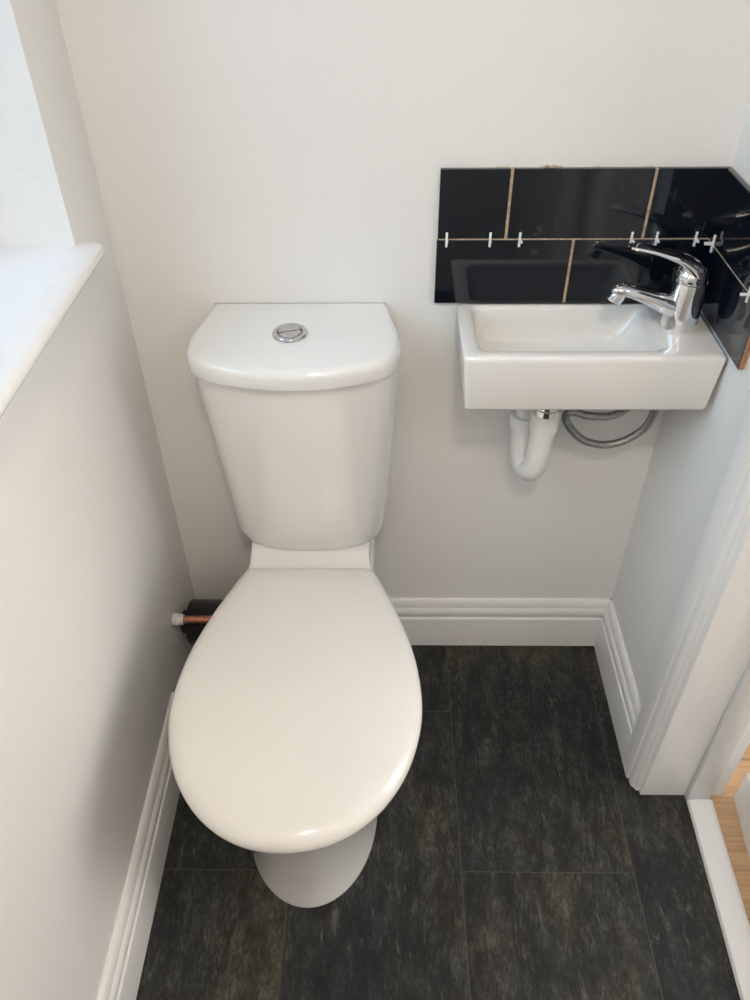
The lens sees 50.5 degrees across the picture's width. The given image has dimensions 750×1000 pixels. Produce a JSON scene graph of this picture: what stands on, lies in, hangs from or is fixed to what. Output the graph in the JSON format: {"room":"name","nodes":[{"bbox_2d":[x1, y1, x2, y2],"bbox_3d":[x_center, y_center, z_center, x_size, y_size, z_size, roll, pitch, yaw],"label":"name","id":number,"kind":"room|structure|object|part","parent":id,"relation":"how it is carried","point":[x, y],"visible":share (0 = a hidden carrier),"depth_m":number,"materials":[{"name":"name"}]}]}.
{"room":"bathroom","nodes":[
{"label":"bathroom","id":0,"kind":"room"},
{"bbox_2d":[0,0,194,999],"bbox_3d":[-0.541,0.004,0.387,0.260,2.450,1.750,0,41,1],"label":"wall","id":1,"kind":"structure","parent":0,"point":[94,571],"depth_m":1.05,"materials":[{"name":"paint"}]},
{"bbox_2d":[0,241,104,417],"bbox_3d":[-0.476,-0.043,0.745,0.207,0.026,0.903,0,41,1],"label":"windowsill","id":2,"kind":"structure","parent":1,"relation":"in","point":[39,286],"depth_m":0.96,"materials":[{"name":"paint"}]},
{"bbox_2d":[97,692,179,999],"bbox_3d":[-0.393,0.918,1.019,0.018,0.139,1.505,0,41,1],"label":"baseboard","id":3,"kind":"structure","parent":1,"relation":"attached to","point":[122,972],"depth_m":1.31,"materials":[{"name":"wood"}]},
{"bbox_2d":[172,613,211,625],"bbox_3d":[-0.318,0.232,1.544,0.149,0.025,0.025,0,41,1],"label":"pipe","id":4,"kind":"object","parent":1,"relation":"attached to","point":[178,619],"visible":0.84,"depth_m":1.54,"materials":[{"name":"orange metal"}]},
{"bbox_2d":[181,599,222,643],"bbox_3d":[-0.304,0.249,1.629,0.176,0.092,0.092,0,41,1],"label":"pipe","id":5,"kind":"object","parent":1,"relation":"attached to","point":[196,607],"visible":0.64,"depth_m":1.59,"materials":[{"name":"black plastic"}]},
{"bbox_2d":[56,0,749,598],"bbox_3d":[-0.014,-0.609,1.084,1.290,2.450,0.120,0,41,1],"label":"wall","id":6,"kind":"structure","parent":0,"point":[243,151],"depth_m":1.12,"materials":[{"name":"paint"}]},
{"bbox_2d":[390,598,611,645],"bbox_3d":[0.125,0.270,1.756,0.770,0.139,0.018,0,41,1],"label":"baseboard","id":7,"kind":"structure","parent":6,"relation":"attached to","point":[425,621],"depth_m":1.74,"materials":[{"name":"wood"}]},
{"bbox_2d":[457,304,725,409],"bbox_3d":[0.314,-0.220,1.216,0.372,0.092,0.164,0,41,1],"label":"basin","id":8,"kind":"object","parent":6,"relation":"attached to","point":[511,356],"visible":0.95,"depth_m":1.17,"materials":[{"name":"ceramic"}]},
{"bbox_2d":[509,410,561,480],"bbox_3d":[0.259,-0.130,1.341,0.061,0.203,0.123,-14,43,-15],"label":"trap","id":9,"kind":"object","parent":8,"relation":"hanging from","point":[533,432],"visible":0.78,"depth_m":1.32,"materials":[{"name":"white plastic"}]},
{"bbox_2d":[561,410,658,448],"bbox_3d":[0.390,-0.158,1.333,0.159,0.157,0.087,0,41,1],"label":"flexible hose","id":10,"kind":"object","parent":8,"relation":"attached to","point":[600,416],"visible":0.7,"depth_m":1.33,"materials":[{"name":"metal"}]},
{"bbox_2d":[607,243,708,334],"bbox_3d":[0.409,-0.308,1.150,0.141,0.126,0.055,0,41,1],"label":"tap","id":11,"kind":"object","parent":8,"relation":"on","point":[680,308],"visible":1,"depth_m":1.14,"materials":[{"name":"silver metal"}]},
{"bbox_3d":[0.399,-0.292,1.163,0.116,0.053,0.038,0,41,1],"label":"spout","id":12,"kind":"part","parent":11,"relation":"part of","materials":[{"name":"silver metal"}]},
{"bbox_3d":[0.416,-0.335,1.126,0.119,0.055,0.046,0,41,1],"label":"lever","id":13,"kind":"part","parent":11,"relation":"part of","materials":[{"name":"silver metal"}]},
{"bbox_2d":[434,165,749,369],"bbox_3d":[0.296,-0.320,1.102,0.410,0.208,0.224,0,41,1],"label":"tile backsplash","id":14,"kind":"structure","parent":6,"relation":"attached to","point":[576,225],"depth_m":1.16,"materials":[{"name":"tile"}]},
{"bbox_2d":[445,232,447,246],"bbox_3d":[0.106,-0.384,1.180,0.003,0.022,0.015,0,41,1],"label":"spacer","id":15,"kind":"object","parent":14,"relation":"attached to","point":[446,238],"visible":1,"depth_m":1.18,"materials":[{"name":"plastic"}]},
{"bbox_2d":[488,232,491,246],"bbox_3d":[0.171,-0.384,1.179,0.004,0.022,0.015,2,41,4],"label":"spacer","id":16,"kind":"object","parent":14,"relation":"attached to","point":[490,233],"visible":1,"depth_m":1.18,"materials":[{"name":"plastic"}]},
{"bbox_2d":[518,232,522,246],"bbox_3d":[0.215,-0.384,1.178,0.004,0.022,0.015,-5,41,-5],"label":"spacer","id":17,"kind":"object","parent":14,"relation":"attached to","point":[520,241],"visible":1,"depth_m":1.18,"materials":[{"name":"plastic"}]},
{"bbox_2d":[629,232,634,242],"bbox_3d":[0.380,-0.384,1.176,0.004,0.022,0.015,-4,41,-3],"label":"spacer","id":18,"kind":"object","parent":14,"relation":"attached to","point":[632,233],"visible":0.83,"depth_m":1.17,"materials":[{"name":"plastic"}]},
{"bbox_2d":[654,232,659,244],"bbox_3d":[0.417,-0.384,1.175,0.004,0.022,0.015,-2,41,-2],"label":"spacer","id":19,"kind":"object","parent":14,"relation":"attached to","point":[657,233],"visible":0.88,"depth_m":1.17,"materials":[{"name":"plastic"}]},
{"bbox_2d":[693,232,698,246],"bbox_3d":[0.474,-0.384,1.174,0.003,0.022,0.015,-3,41,-3],"label":"spacer","id":20,"kind":"object","parent":14,"relation":"attached to","point":[696,240],"visible":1,"depth_m":1.17,"materials":[{"name":"plastic"}]},
{"bbox_2d":[704,235,715,252],"bbox_3d":[0.488,-0.373,1.157,0.017,0.026,0.004,1,41,2],"label":"spacer","id":21,"kind":"object","parent":14,"relation":"attached to","point":[714,237],"visible":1,"depth_m":1.16,"materials":[{"name":"plastic"}]},
{"bbox_2d":[740,287,749,302],"bbox_3d":[0.486,-0.269,1.043,0.015,0.022,0.004,2,41,4],"label":"spacer","id":22,"kind":"object","parent":14,"relation":"attached to","point":[748,293],"visible":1,"depth_m":1.04,"materials":[{"name":"plastic"}]},
{"bbox_2d":[136,645,739,999],"bbox_3d":[0.082,0.910,1.167,1.005,0.050,1.750,0,41,1],"label":"floor","id":23,"kind":"structure","parent":0,"point":[516,856],"depth_m":1.39,"materials":[{"name":"tile"}]},
{"bbox_2d":[168,303,421,907],"bbox_3d":[-0.116,0.221,1.282,0.375,0.841,0.696,0,41,1],"label":"toilet","id":24,"kind":"object","parent":23,"relation":"on","point":[295,716],"visible":1,"depth_m":1.20,"materials":[{"name":"white ceramic"}]},
{"bbox_3d":[-0.120,-0.236,1.200,0.319,0.032,0.219,0,41,1],"label":"cistern lid","id":25,"kind":"part","parent":24,"relation":"part of","materials":[{"name":"white ceramic"}]},
{"bbox_3d":[-0.117,0.281,1.204,0.375,0.040,0.499,0,41,1],"label":"seat lid","id":26,"kind":"part","parent":24,"relation":"part of","materials":[{"name":"plastic"}]},
{"bbox_2d":[687,799,749,999],"bbox_3d":[0.601,0.816,1.221,0.048,0.011,0.754,1,41,2],"label":"threshold strip","id":27,"kind":"object","parent":23,"relation":"on","point":[732,916],"visible":1,"depth_m":1.38,"materials":[{"name":"paint"}]},
{"bbox_2d":[612,103,749,703],"bbox_3d":[0.554,0.006,0.370,0.130,2.450,1.750,0,41,1],"label":"wall","id":28,"kind":"structure","parent":0,"point":[693,451],"depth_m":1.35,"materials":[{"name":"paint"}]},
{"bbox_2d":[594,598,641,758],"bbox_3d":[0.499,0.363,1.644,0.018,0.139,0.302,0,41,1],"label":"baseboard","id":29,"kind":"structure","parent":28,"relation":"attached to","point":[624,702],"depth_m":1.62,"materials":[{"name":"wood"}]},
{"bbox_2d":[622,410,749,790],"bbox_3d":[0.483,0.028,0.536,0.018,2.100,0.926,0,41,1],"label":"trim","id":30,"kind":"structure","parent":28,"relation":"attached to","point":[730,516],"depth_m":1.21,"materials":[{"name":"wood"}]},
{"bbox_2d":[639,519,749,794],"bbox_3d":[0.570,0.047,0.552,0.155,2.050,0.830,0,41,1],"label":"trim","id":31,"kind":"structure","parent":28,"relation":"attached to","point":[721,658],"depth_m":1.30,"materials":[{"name":"wood"}]},
{"bbox_2d":[685,662,749,800],"bbox_3d":[0.597,0.057,0.560,0.042,2.024,0.778,0,41,1],"label":"trim","id":32,"kind":"structure","parent":28,"relation":"attached to","point":[735,720],"depth_m":1.38,"materials":[{"name":"wood"}]},
{"bbox_2d":[733,773,749,858],"bbox_3d":[0.663,0.714,1.238,0.018,0.139,0.613,3,41,4],"label":"baseboard","id":33,"kind":"structure","parent":28,"relation":"attached to","point":[741,798],"depth_m":1.46,"materials":[{"name":"wood"}]},
{"bbox_2d":[709,743,749,923],"bbox_3d":[1.266,0.830,1.242,1.270,0.050,2.900,0,41,1],"label":"floor","id":34,"kind":"structure","parent":0,"point":[725,808],"depth_m":1.47,"materials":[{"name":"brown wood"}]}
]}

